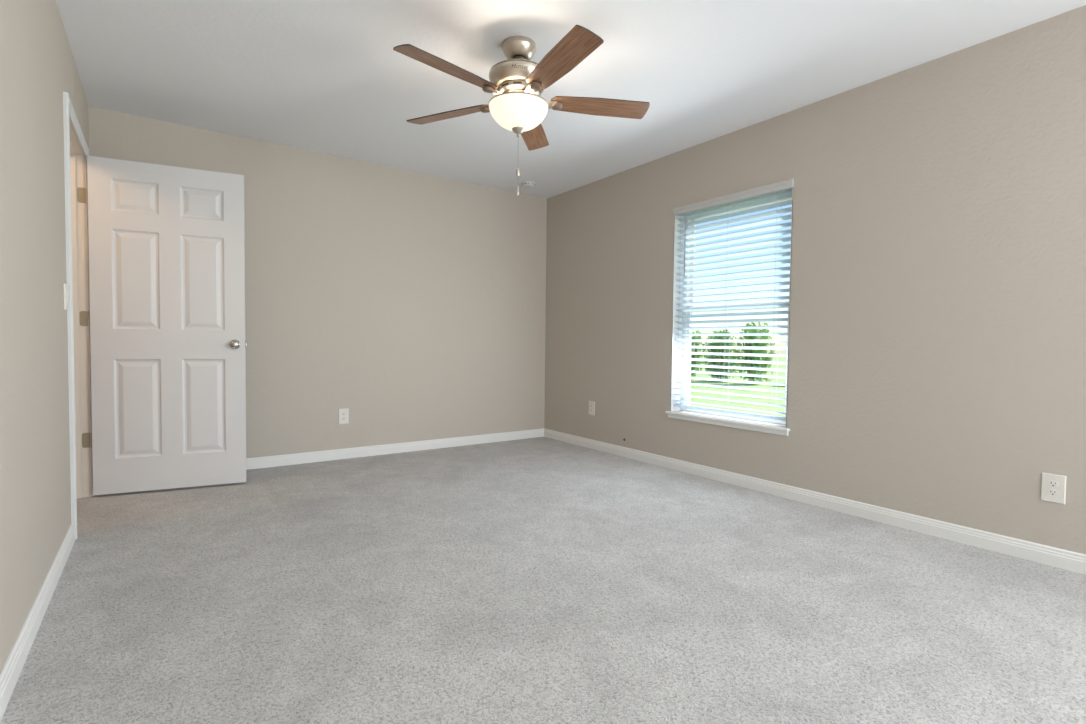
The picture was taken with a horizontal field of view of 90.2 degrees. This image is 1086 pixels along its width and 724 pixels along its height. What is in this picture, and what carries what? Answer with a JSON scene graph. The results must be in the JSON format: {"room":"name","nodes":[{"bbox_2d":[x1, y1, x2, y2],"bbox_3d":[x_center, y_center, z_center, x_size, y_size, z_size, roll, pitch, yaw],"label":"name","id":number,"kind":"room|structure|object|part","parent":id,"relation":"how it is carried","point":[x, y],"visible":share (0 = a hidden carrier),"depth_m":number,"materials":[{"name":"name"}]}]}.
{"room":"empty bedroom","nodes":[
{"label":"empty bedroom","id":0,"kind":"room"},
{"bbox_2d":[0,0,88,672],"bbox_3d":[-0.890,-0.281,0.543,0.121,2.440,7.135,-1,2,-35],"label":"wall","id":1,"kind":"structure","parent":0,"point":[37,63],"depth_m":1.83,"materials":[{"name":"beige paint"}]},
{"bbox_2d":[0,523,74,721],"bbox_3d":[-0.846,0.896,0.617,0.014,0.083,7.121,-1,2,-35],"label":"baseboard","id":2,"kind":"structure","parent":1,"relation":"attached to","point":[10,673],"depth_m":1.71,"materials":[{"name":"white paint"}]},
{"bbox_2d":[64,283,68,309],"bbox_3d":[-2.198,-0.300,2.494,0.010,0.118,0.074,-1,2,-35],"label":"light switch","id":3,"kind":"object","parent":1,"relation":"attached to","point":[66,302],"visible":1,"depth_m":2.48,"materials":[{"name":"white plastic"}]},
{"bbox_2d":[63,91,93,539],"bbox_3d":[-2.551,-0.218,2.897,0.139,2.110,0.930,-1,2,-35],"label":"door frame","id":4,"kind":"structure","parent":1,"relation":"attached to","point":[78,224],"depth_m":3.22,"materials":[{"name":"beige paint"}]},
{"bbox_2d":[77,155,246,494],"bbox_3d":[-2.369,-0.210,3.415,0.881,2.030,0.163,0,2,-26],"label":"door","id":5,"kind":"structure","parent":1,"relation":"in","point":[168,344],"depth_m":3.40,"materials":[{"name":"white paint"}]},
{"bbox_3d":[-2.499,-1.009,3.320,0.238,0.195,0.035,0,2,-26],"label":"panel","id":6,"kind":"part","parent":5,"relation":"part of","materials":[{"name":"white paint"}]},
{"bbox_3d":[-2.505,-0.503,3.338,0.238,0.604,0.035,0,2,-26],"label":"panel","id":7,"kind":"part","parent":5,"relation":"part of","materials":[{"name":"white paint"}]},
{"bbox_3d":[-2.514,0.286,3.366,0.238,0.610,0.035,0,2,-26],"label":"panel","id":8,"kind":"part","parent":5,"relation":"part of","materials":[{"name":"white paint"}]},
{"bbox_3d":[-2.184,-1.011,3.470,0.238,0.195,0.035,0,2,-26],"label":"panel","id":9,"kind":"part","parent":5,"relation":"part of","materials":[{"name":"white paint"}]},
{"bbox_3d":[-2.190,-0.504,3.488,0.238,0.604,0.035,0,2,-26],"label":"panel","id":10,"kind":"part","parent":5,"relation":"part of","materials":[{"name":"white paint"}]},
{"bbox_3d":[-2.200,0.284,3.516,0.238,0.610,0.035,0,2,-26],"label":"panel","id":11,"kind":"part","parent":5,"relation":"part of","materials":[{"name":"white paint"}]},
{"bbox_3d":[-2.015,-0.115,3.534,0.054,0.054,0.064,0,2,-26],"label":"knob","id":12,"kind":"part","parent":5,"relation":"part of","materials":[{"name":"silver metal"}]},
{"bbox_2d":[88,106,546,457],"bbox_3d":[-2.055,-0.423,4.180,5.400,2.440,0.150,-1,2,-35],"label":"wall","id":13,"kind":"structure","parent":0,"point":[411,303],"depth_m":4.53,"materials":[{"name":"beige paint"}]},
{"bbox_2d":[339,408,348,423],"bbox_3d":[-1.629,0.444,4.423,0.080,0.126,0.010,-1,2,-35],"label":"power outlet","id":14,"kind":"object","parent":13,"relation":"attached to","point":[343,413],"visible":1,"depth_m":4.42,"materials":[{"name":"white plastic"}]},
{"bbox_2d":[246,428,543,469],"bbox_3d":[-1.450,0.749,4.561,3.599,0.083,0.014,-1,2,-35],"label":"baseboard","id":15,"kind":"structure","parent":13,"relation":"attached to","point":[327,455],"depth_m":4.62,"materials":[{"name":"white paint"}]},
{"bbox_2d":[0,437,1085,723],"bbox_3d":[0.039,0.986,1.259,5.400,0.120,7.535,-1,2,-35],"label":"floor","id":16,"kind":"structure","parent":0,"point":[538,580],"depth_m":1.98,"materials":[{"name":"grey carpet"}]},
{"bbox_2d":[56,0,1085,198],"bbox_3d":[0.069,-1.613,1.167,5.400,0.200,7.535,-1,2,-35],"label":"ceiling","id":17,"kind":"structure","parent":0,"point":[328,77],"depth_m":2.85,"materials":[{"name":"white paint"}]},
{"bbox_2d":[393,25,649,195],"bbox_3d":[-0.123,-1.198,2.655,1.282,0.738,1.274,-1,2,-35],"label":"ceiling fan","id":18,"kind":"object","parent":17,"relation":"hanging from","point":[517,83],"visible":1,"depth_m":2.58,"materials":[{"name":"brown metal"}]},
{"bbox_3d":[-0.410,-1.294,2.390,0.508,0.006,0.131,-1,16,-46],"label":"blade","id":19,"kind":"part","parent":18,"relation":"part of","materials":[{"name":"brown wood"}]},
{"bbox_3d":[-0.492,-1.312,2.869,0.508,0.006,0.131,2,15,26],"label":"blade","id":20,"kind":"part","parent":18,"relation":"part of","materials":[{"name":"brown wood"}]},
{"bbox_3d":[-0.223,-1.292,2.584,0.132,0.024,0.056,-1,16,-46],"label":"blade arm","id":21,"kind":"part","parent":18,"relation":"part of","materials":[{"name":"silver metal"}]},
{"bbox_3d":[-0.122,-1.214,2.689,0.294,0.116,0.294,-1,2,-35],"label":"lamp shade","id":22,"kind":"part","parent":18,"relation":"part of","materials":[{"name":"beige glass"}]},
{"bbox_3d":[-0.056,-1.290,2.558,0.056,0.024,0.132,14,-4,-27],"label":"blade arm","id":23,"kind":"part","parent":18,"relation":"part of","materials":[{"name":"silver metal"}]},
{"bbox_3d":[-0.061,-1.315,3.095,0.131,0.006,0.508,-12,0,9],"label":"blade","id":24,"kind":"part","parent":18,"relation":"part of","materials":[{"name":"brown wood"}]},
{"bbox_3d":[0.021,-1.294,2.709,0.132,0.024,0.056,0,-11,-10],"label":"blade arm","id":25,"kind":"part","parent":18,"relation":"part of","materials":[{"name":"silver metal"}]},
{"bbox_3d":[0.071,-1.286,2.319,0.131,0.006,0.508,14,-4,-27],"label":"blade","id":26,"kind":"part","parent":18,"relation":"part of","materials":[{"name":"brown wood"}]},
{"bbox_3d":[0.287,-1.299,2.755,0.508,0.006,0.131,0,-11,-10],"label":"blade","id":27,"kind":"part","parent":18,"relation":"part of","materials":[{"name":"brown wood"}]},
{"bbox_2d":[521,181,535,187],"bbox_3d":[-0.133,-1.634,4.991,0.134,0.034,0.134,-1,2,-35],"label":"smoke detector","id":28,"kind":"object","parent":17,"relation":"attached to","point":[527,184],"visible":1,"depth_m":4.95,"materials":[{"name":"plastic"}]},
{"bbox_2d":[544,5,1085,554],"bbox_3d":[2.174,-0.322,2.719,0.200,2.440,7.135,-1,2,-35],"label":"wall","id":29,"kind":"structure","parent":0,"point":[937,342],"depth_m":2.90,"materials":[{"name":"beige paint"}]},
{"bbox_2d":[589,401,594,414],"bbox_3d":[0.447,0.425,4.983,0.010,0.126,0.080,-1,2,-35],"label":"power outlet","id":30,"kind":"object","parent":29,"relation":"attached to","point":[591,403],"visible":1,"depth_m":4.98,"materials":[{"name":"white plastic"}]},
{"bbox_2d":[665,411,789,435],"bbox_3d":[1.302,0.426,3.851,0.137,0.049,1.010,-1,2,-35],"label":"window sill","id":31,"kind":"structure","parent":29,"relation":"attached to","point":[783,431],"depth_m":3.75,"materials":[{"name":"white paint"}]},
{"bbox_2d":[670,187,792,424],"bbox_3d":[1.358,-0.378,3.857,0.190,1.557,0.960,-1,2,-35],"label":"window","id":32,"kind":"structure","parent":29,"relation":"in","point":[675,343],"depth_m":4.20,"materials":[{"name":"plastic"}]},
{"bbox_2d":[673,178,793,420],"bbox_3d":[1.301,-0.398,3.817,0.085,1.531,0.962,-1,2,-35],"label":"window blind","id":33,"kind":"object","parent":32,"relation":"attached to","point":[786,185],"visible":0.84,"depth_m":3.77,"materials":[{"name":"white plastic"}]},
{"bbox_3d":[1.045,-0.395,4.157,0.002,1.463,0.002,-1,2,-35],"label":"ladder cord","id":34,"kind":"part","parent":33,"relation":"part of","materials":[{"name":"white fabric"}]},
{"bbox_3d":[1.288,-0.380,3.815,0.002,1.463,0.002,-1,2,-35],"label":"ladder cord","id":35,"kind":"part","parent":33,"relation":"part of","materials":[{"name":"white fabric"}]},
{"bbox_3d":[1.305,0.352,3.851,0.048,0.018,0.936,-1,2,-35],"label":"rail","id":36,"kind":"part","parent":33,"relation":"part of","materials":[{"name":"white plastic"}]},
{"bbox_3d":[1.332,-0.381,3.846,0.002,1.463,0.002,-1,2,-35],"label":"ladder cord","id":37,"kind":"part","parent":33,"relation":"part of","materials":[{"name":"white fabric"}]},
{"bbox_3d":[1.502,-0.367,3.513,0.002,1.463,0.002,-1,2,-35],"label":"ladder cord","id":38,"kind":"part","parent":33,"relation":"part of","materials":[{"name":"white fabric"}]},
{"bbox_3d":[1.546,-0.367,3.545,0.002,1.463,0.002,-1,2,-35],"label":"ladder cord","id":39,"kind":"part","parent":33,"relation":"part of","materials":[{"name":"white fabric"}]},
{"bbox_3d":[1.378,-0.016,3.887,0.028,0.792,0.862,-1,2,-35],"label":"sash","id":40,"kind":"part","parent":32,"relation":"part of","materials":[{"name":"plastic"}]},
{"bbox_3d":[1.408,-0.737,3.877,0.022,0.731,0.862,-1,2,-35],"label":"sash","id":41,"kind":"part","parent":32,"relation":"part of","materials":[{"name":"plastic"}]},
{"bbox_2d":[544,428,1085,574],"bbox_3d":[2.073,0.856,2.699,0.014,0.083,7.135,-1,2,-35],"label":"baseboard","id":42,"kind":"structure","parent":29,"relation":"attached to","point":[1035,552],"depth_m":3.04,"materials":[{"name":"white paint"}]},
{"bbox_2d":[1041,472,1065,503],"bbox_3d":[2.275,0.563,2.412,0.010,0.126,0.080,-1,2,-35],"label":"power outlet","id":43,"kind":"object","parent":29,"relation":"attached to","point":[1053,487],"visible":1,"depth_m":2.41,"materials":[{"name":"white plastic"}]},
{"bbox_2d":[1048,481,1057,487],"bbox_3d":[2.273,0.544,2.410,0.003,0.028,0.034,-1,2,-35],"label":"receptacle","id":44,"kind":"object","parent":43,"relation":"attached to","point":[1051,484],"depth_m":2.41,"materials":[{"name":"white plastic"}]},
{"bbox_2d":[1048,489,1057,495],"bbox_3d":[2.273,0.583,2.411,0.003,0.028,0.034,-1,2,-35],"label":"receptacle","id":45,"kind":"object","parent":43,"relation":"attached to","point":[1051,492],"depth_m":2.41,"materials":[{"name":"white plastic"}]},
{"label":"outside","id":46,"kind":"structure","parent":0,"visible":0},
{"bbox_2d":[690,352,785,416],"bbox_3d":[22.662,0.226,34.536,70.000,0.080,110.000,-1,2,-35],"label":"ground","id":47,"kind":"structure","parent":46,"point":[781,359],"depth_m":13.35,"materials":[{"name":"green plant"}]},
{"bbox_2d":[691,330,705,376],"bbox_3d":[4.921,-0.336,18.824,1.226,1.877,1.230,0,2,-27],"label":"shrub","id":48,"kind":"object","parent":47,"relation":"on","point":[693,337],"visible":0.16,"depth_m":18.62,"materials":[{"name":"green plant"}]},
{"bbox_2d":[701,329,740,378],"bbox_3d":[5.898,-0.250,17.878,1.209,1.780,1.168,0,2,-27],"label":"shrub","id":49,"kind":"object","parent":47,"relation":"on","point":[728,357],"visible":0.59,"depth_m":17.77,"materials":[{"name":"green plant"}]},
{"bbox_3d":[5.770,0.046,17.910,0.295,1.167,0.625,-1,3,-36],"label":"stem","id":50,"kind":"part","parent":49,"relation":"part of","materials":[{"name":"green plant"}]},
{"bbox_2d":[734,322,774,383],"bbox_3d":[6.646,-0.303,16.941,1.273,1.966,1.165,1,2,20],"label":"shrub","id":51,"kind":"object","parent":47,"relation":"on","point":[752,351],"visible":0.61,"depth_m":16.75,"materials":[{"name":"green plant"}]},
{"bbox_3d":[6.394,0.004,16.838,0.402,1.342,0.401,1,2,20],"label":"stem","id":52,"kind":"part","parent":51,"relation":"part of","materials":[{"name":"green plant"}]}
]}

